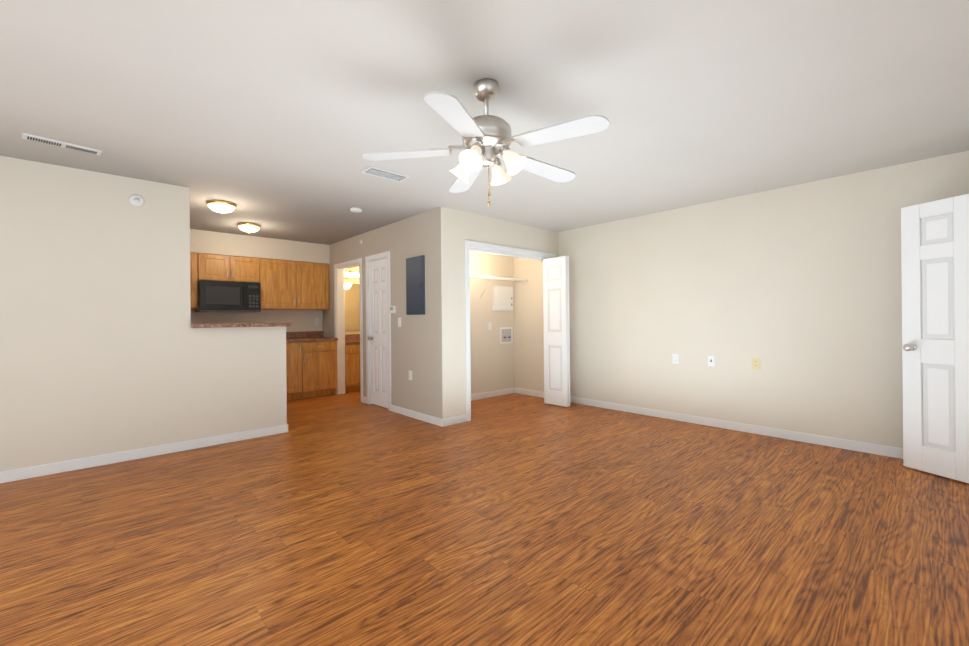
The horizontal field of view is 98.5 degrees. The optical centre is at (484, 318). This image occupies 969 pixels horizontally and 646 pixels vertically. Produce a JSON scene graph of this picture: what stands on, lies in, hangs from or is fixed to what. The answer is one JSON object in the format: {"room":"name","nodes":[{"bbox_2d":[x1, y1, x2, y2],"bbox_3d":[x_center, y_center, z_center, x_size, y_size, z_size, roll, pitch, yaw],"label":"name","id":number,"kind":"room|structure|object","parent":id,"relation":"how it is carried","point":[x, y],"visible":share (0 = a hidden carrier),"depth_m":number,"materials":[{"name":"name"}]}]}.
{"room":"empty living room","nodes":[
{"label":"empty living room","id":0,"kind":"room"},
{"bbox_2d":[0,156,286,471],"bbox_3d":[-3.696,0.002,3.107,4.150,2.440,0.120,0,0,-42],"label":"wall","id":1,"kind":"structure","parent":0,"point":[105,348],"depth_m":3.51,"materials":[{"name":"paint"}]},
{"bbox_2d":[129,195,143,205],"bbox_3d":[-3.028,-1.034,3.634,0.100,0.100,0.014,0,0,-42],"label":"smoke detector","id":2,"kind":"object","parent":1,"relation":"attached to","point":[136,200],"visible":1,"depth_m":3.63,"materials":[{"name":"white plastic"}]},
{"bbox_2d":[0,424,287,483],"bbox_3d":[-3.625,1.179,3.071,4.132,0.085,0.018,0,0,-42],"label":"baseboard","id":3,"kind":"structure","parent":1,"relation":"attached to","point":[84,463],"depth_m":3.60,"materials":[{"name":"white wood"}]},
{"bbox_2d":[191,323,291,327],"bbox_3d":[-2.502,0.061,4.279,0.868,0.039,0.440,0,0,-42],"label":"countertop","id":4,"kind":"structure","parent":1,"relation":"on","point":[210,325],"depth_m":4.07,"materials":[{"name":"stone"}]},
{"bbox_2d":[190,229,329,263],"bbox_3d":[-4.102,-1.058,5.712,3.880,0.310,0.320,0,0,-42],"label":"soffit","id":5,"kind":"structure","parent":0,"point":[210,242],"depth_m":6.17,"materials":[{"name":"paint"}]},
{"bbox_2d":[191,266,359,333],"bbox_3d":[-3.418,0.002,6.626,6.110,2.440,0.120,0,0,-42],"label":"wall","id":6,"kind":"structure","parent":0,"point":[302,320],"depth_m":6.67,"materials":[{"name":"paint"}]},
{"bbox_2d":[190,252,197,308],"bbox_3d":[-4.284,-0.520,5.531,0.760,0.758,0.326,0,0,-42],"label":"upper cabinet","id":7,"kind":"object","parent":6,"relation":"attached to","point":[193,256],"depth_m":5.64,"materials":[{"name":"brown wood"}]},
{"bbox_2d":[198,253,261,283],"bbox_3d":[-3.725,-0.716,6.044,0.760,0.376,0.326,0,0,-42],"label":"upper cabinet","id":8,"kind":"object","parent":6,"relation":"attached to","point":[211,267],"depth_m":5.93,"materials":[{"name":"brown wood"}]},
{"bbox_2d":[194,280,260,311],"bbox_3d":[-3.683,-0.314,6.002,0.754,0.425,0.441,0,0,-42],"label":"microwave","id":9,"kind":"object","parent":8,"relation":"attached to","point":[221,296],"visible":1,"depth_m":5.83,"materials":[{"name":"black"}]},
{"bbox_2d":[261,258,329,309],"bbox_3d":[-3.053,-0.531,6.657,1.056,0.758,0.326,0,0,-42],"label":"upper cabinet","id":10,"kind":"object","parent":6,"relation":"attached to","point":[291,285],"depth_m":6.52,"materials":[{"name":"brown wood"}]},
{"bbox_2d":[286,331,321,338],"bbox_3d":[-3.933,0.266,6.049,3.186,0.100,0.025,0,0,-42],"label":"backsplash","id":11,"kind":"structure","parent":6,"relation":"attached to","point":[308,334],"depth_m":6.87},
{"bbox_2d":[344,271,358,277],"bbox_3d":[-2.234,-0.789,7.518,0.830,0.100,0.168,0,0,-42],"label":"sconce","id":12,"kind":"object","parent":6,"relation":"attached to","point":[351,274],"visible":0.33,"depth_m":7.40,"materials":[{"name":"white glass"}]},
{"bbox_2d":[344,283,359,330],"bbox_3d":[-2.227,-0.214,7.626,1.080,0.850,0.010,0,0,-42],"label":"bathroom mirror","id":13,"kind":"object","parent":6,"relation":"attached to","point":[352,307],"depth_m":7.49,"materials":[{"name":"white mirror"}]},
{"bbox_2d":[323,209,435,416],"bbox_3d":[-1.617,-0.015,5.969,0.120,2.440,3.280,0,0,-42],"label":"wall","id":14,"kind":"structure","parent":0,"point":[413,343],"depth_m":5.20,"materials":[{"name":"paint"}]},
{"bbox_2d":[334,258,362,401],"bbox_3d":[-2.044,0.164,6.437,0.152,2.090,0.970,0,0,-42],"label":"door frame","id":15,"kind":"structure","parent":14,"relation":"attached to","point":[339,319],"depth_m":6.71,"materials":[{"name":"white wood"}]},
{"bbox_2d":[368,258,387,407],"bbox_3d":[-1.422,0.191,5.712,0.175,2.000,0.524,0,0,-42],"label":"hall door","id":16,"kind":"structure","parent":14,"relation":"in","point":[379,332],"depth_m":5.71,"materials":[{"name":"white wood"}]},
{"bbox_2d":[365,251,390,410],"bbox_3d":[-1.403,0.158,5.736,0.152,2.090,0.670,0,0,-42],"label":"door frame","id":17,"kind":"structure","parent":14,"relation":"attached to","point":[379,256],"depth_m":5.86,"materials":[{"name":"white wood"}]},
{"bbox_2d":[389,306,395,312],"bbox_3d":[-1.186,-0.122,5.382,0.034,0.095,0.120,0,0,-42],"label":"thermostat","id":18,"kind":"object","parent":14,"relation":"attached to","point":[392,309],"visible":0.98,"depth_m":5.35,"materials":[{"name":"white plastic"}]},
{"bbox_2d":[406,255,424,314],"bbox_3d":[-0.834,-0.398,4.995,0.032,0.690,0.380,0,0,-42],"label":"panel","id":19,"kind":"object","parent":14,"relation":"attached to","point":[415,285],"visible":1,"depth_m":4.96,"materials":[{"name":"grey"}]},
{"bbox_2d":[391,405,443,426],"bbox_3d":[-0.837,1.155,5.028,0.012,0.085,1.117,0,0,-42],"label":"baseboard","id":20,"kind":"structure","parent":14,"relation":"attached to","point":[420,416],"depth_m":4.96,"materials":[{"name":"white wood"}]},
{"bbox_2d":[0,391,968,645],"bbox_3d":[-1.062,1.248,2.861,8.090,0.100,9.200,0,0,-42],"label":"floor","id":21,"kind":"structure","parent":0,"point":[352,519],"depth_m":2.24,"materials":[{"name":"brown wood"}]},
{"bbox_2d":[286,339,309,399],"bbox_3d":[-3.121,0.784,6.383,0.560,0.870,0.620,0,0,-42],"label":"base cabinet","id":22,"kind":"object","parent":21,"relation":"on","point":[297,387],"depth_m":6.27,"materials":[{"name":"brown wood"}]},
{"bbox_2d":[306,339,337,396],"bbox_3d":[-2.779,0.781,6.696,0.607,0.870,0.620,0,0,-42],"label":"base cabinet","id":23,"kind":"object","parent":21,"relation":"on","point":[311,363],"depth_m":6.51,"materials":[{"name":"brown wood"}]},
{"bbox_2d":[286,335,325,342],"bbox_3d":[-3.728,0.334,5.825,3.186,0.040,0.631,0,0,-42],"label":"countertop","id":24,"kind":"structure","parent":23,"relation":"on","point":[319,336],"depth_m":6.26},
{"bbox_2d":[345,334,359,391],"bbox_3d":[-2.020,0.739,7.413,1.195,0.940,0.588,0,0,-42],"label":"bathroom vanity","id":25,"kind":"object","parent":21,"relation":"on","point":[352,362],"visible":0.21,"depth_m":6.92,"materials":[{"name":"brown wood"}]},
{"bbox_2d":[0,0,968,244],"bbox_3d":[-1.085,-1.292,2.863,8.090,0.100,9.200,0,0,-42],"label":"ceiling","id":26,"kind":"structure","parent":0,"point":[276,119],"depth_m":2.35,"materials":[{"name":"paint"}]},
{"bbox_2d":[21,132,101,155],"bbox_3d":[-2.947,-1.218,2.921,0.110,0.012,0.390,-1,0,40],"label":"ceiling vent","id":27,"kind":"object","parent":26,"relation":"in","point":[31,137],"visible":1,"depth_m":2.90,"materials":[{"name":"silver metal"}]},
{"bbox_2d":[206,200,236,213],"bbox_3d":[-2.781,-1.169,4.414,0.274,0.111,0.274,0,0,-42],"label":"kitchen ceiling light","id":28,"kind":"object","parent":26,"relation":"attached to","point":[221,206],"visible":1,"depth_m":4.34,"materials":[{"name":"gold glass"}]},
{"bbox_2d":[237,222,260,232],"bbox_3d":[-3.048,-1.166,5.403,0.274,0.111,0.274,0,0,-42],"label":"kitchen ceiling light","id":29,"kind":"object","parent":26,"relation":"attached to","point":[248,227],"visible":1,"depth_m":5.32,"materials":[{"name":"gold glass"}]},
{"bbox_2d":[350,207,361,212],"bbox_3d":[-1.438,-1.218,4.680,0.130,0.037,0.130,0,0,-42],"label":"smoke detector","id":30,"kind":"object","parent":26,"relation":"attached to","point":[355,209],"visible":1,"depth_m":4.64,"materials":[{"name":"white plastic"}]},
{"bbox_2d":[360,166,409,181],"bbox_3d":[-0.844,-1.235,3.570,0.380,0.016,0.170,0,0,-42],"label":"ceiling vent","id":31,"kind":"object","parent":26,"relation":"in","point":[382,173],"visible":0.96,"depth_m":3.54,"materials":[{"name":"silver metal"}]},
{"bbox_2d":[362,78,609,204],"bbox_3d":[0.052,-0.924,2.247,1.247,0.655,1.262,0,0,-42],"label":"ceiling fan","id":32,"kind":"object","parent":26,"relation":"hanging from","point":[487,138],"visible":1,"depth_m":2.14,"materials":[{"name":"silver metal"}]},
{"bbox_2d":[470,251,514,394],"bbox_3d":[-0.299,-0.027,6.090,1.990,2.440,0.120,0,0,-42],"label":"wall","id":33,"kind":"structure","parent":0,"point":[492,363],"depth_m":6.34,"materials":[{"name":"paint"}]},
{"bbox_2d":[488,322,491,329],"bbox_3d":[0.083,0.110,6.347,0.070,0.115,0.013,0,0,-42],"label":"switch plate","id":34,"kind":"object","parent":33,"relation":"attached to","point":[489,323],"depth_m":6.35,"materials":[{"name":"white plastic"}]},
{"bbox_2d":[471,388,515,400],"bbox_3d":[-0.243,1.150,6.040,1.990,0.085,0.015,0,0,-42],"label":"baseboard","id":35,"kind":"structure","parent":33,"relation":"attached to","point":[511,390],"depth_m":6.37,"materials":[{"name":"white wood"}]},
{"bbox_2d":[470,274,527,297],"bbox_3d":[-0.155,-0.459,5.928,1.972,0.306,0.308,0,0,-42],"label":"shelf","id":36,"kind":"object","parent":33,"relation":"attached to","point":[495,278],"visible":0.44,"depth_m":6.13,"materials":[{"name":"white"}]},
{"bbox_2d":[493,286,512,310],"bbox_3d":[0.297,-0.322,6.525,0.420,0.380,0.042,0,0,-42],"label":"media box","id":37,"kind":"object","parent":33,"relation":"attached to","point":[502,298],"visible":1,"depth_m":6.49,"materials":[{"name":"white plastic"}]},
{"bbox_2d":[500,327,512,343],"bbox_3d":[0.356,0.257,6.570,0.280,0.260,0.048,0,0,-42],"label":"washer outlet box","id":38,"kind":"object","parent":33,"relation":"attached to","point":[506,335],"visible":1,"depth_m":6.58,"materials":[{"name":"white plastic"}]},
{"bbox_2d":[434,207,558,418],"bbox_3d":[0.264,-0.033,5.385,2.110,2.440,0.120,0,0,-42],"label":"wall","id":39,"kind":"structure","parent":0,"point":[455,230],"depth_m":4.76,"materials":[{"name":"paint"}]},
{"bbox_2d":[444,414,465,426],"bbox_3d":[-0.333,1.150,4.742,0.325,0.085,0.015,0,0,-42],"label":"baseboard","id":40,"kind":"structure","parent":39,"relation":"attached to","point":[462,418],"depth_m":4.73,"materials":[{"name":"white wood"}]},
{"bbox_2d":[465,240,555,420],"bbox_3d":[0.363,0.132,5.464,1.680,2.110,0.136,0,0,-42],"label":"trim","id":41,"kind":"structure","parent":39,"relation":"attached to","point":[508,251],"depth_m":4.88,"materials":[{"name":"white wood"}]},
{"bbox_2d":[543,256,567,406],"bbox_3d":[0.973,0.166,5.679,0.062,2.000,0.385,0,0,-42],"label":"bifold door","id":42,"kind":"structure","parent":39,"relation":"in","point":[555,331],"depth_m":5.65,"materials":[{"name":"white wood"}]},
{"bbox_2d":[567,256,569,405],"bbox_3d":[0.997,0.166,5.700,0.032,2.000,0.385,0,0,-42],"label":"bifold door","id":43,"kind":"structure","parent":39,"relation":"in","point":[568,319],"depth_m":5.55,"materials":[{"name":"white wood"}]},
{"bbox_2d":[514,151,968,447],"bbox_3d":[1.357,-0.042,5.843,0.120,2.440,7.720,0,0,-42],"label":"wall","id":44,"kind":"structure","parent":0,"point":[796,290],"depth_m":4.23,"materials":[{"name":"paint"}]},
{"bbox_2d":[516,388,543,397],"bbox_3d":[0.752,1.141,6.417,0.012,0.085,0.760,0,0,-42],"label":"baseboard","id":45,"kind":"structure","parent":44,"relation":"attached to","point":[518,390],"depth_m":6.45,"materials":[{"name":"white wood"}]},
{"bbox_2d":[672,354,678,363],"bbox_3d":[2.208,0.459,4.821,0.008,0.115,0.070,0,0,-42],"label":"electrical outlet plate","id":46,"kind":"object","parent":44,"relation":"attached to","point":[675,357],"depth_m":4.82,"materials":[{"name":"white plastic"}]},
{"bbox_2d":[708,356,714,366],"bbox_3d":[2.465,0.457,4.537,0.010,0.115,0.070,0,0,-42],"label":"jack","id":47,"kind":"object","parent":44,"relation":"attached to","point":[711,360],"visible":1,"depth_m":4.54,"materials":[{"name":"white plastic"}]},
{"bbox_2d":[570,396,902,458],"bbox_3d":[2.500,1.124,4.492,0.030,0.085,4.200,0,0,-42],"label":"baseboard","id":48,"kind":"structure","parent":44,"relation":"attached to","point":[882,450],"depth_m":4.21,"materials":[{"name":"white wood"}]},
{"bbox_2d":[752,358,759,369],"bbox_3d":[2.751,0.454,4.226,0.008,0.115,0.070,0,0,-42],"label":"electrical outlet plate","id":49,"kind":"object","parent":44,"relation":"attached to","point":[755,363],"depth_m":4.22,"materials":[{"name":"beige plastic"}]},
{"bbox_3d":[4.074,-0.069,2.270,0.930,2.440,1.220,0,0,-42],"label":"wall","id":50,"kind":"structure","parent":0,"visible":0},
{"bbox_2d":[901,194,968,483],"bbox_3d":[3.372,0.138,2.922,0.175,2.015,0.710,-1,0,-15],"label":"door","id":51,"kind":"structure","parent":50,"relation":"in","point":[935,291],"depth_m":3.06,"materials":[{"name":"white wood"}]}
]}

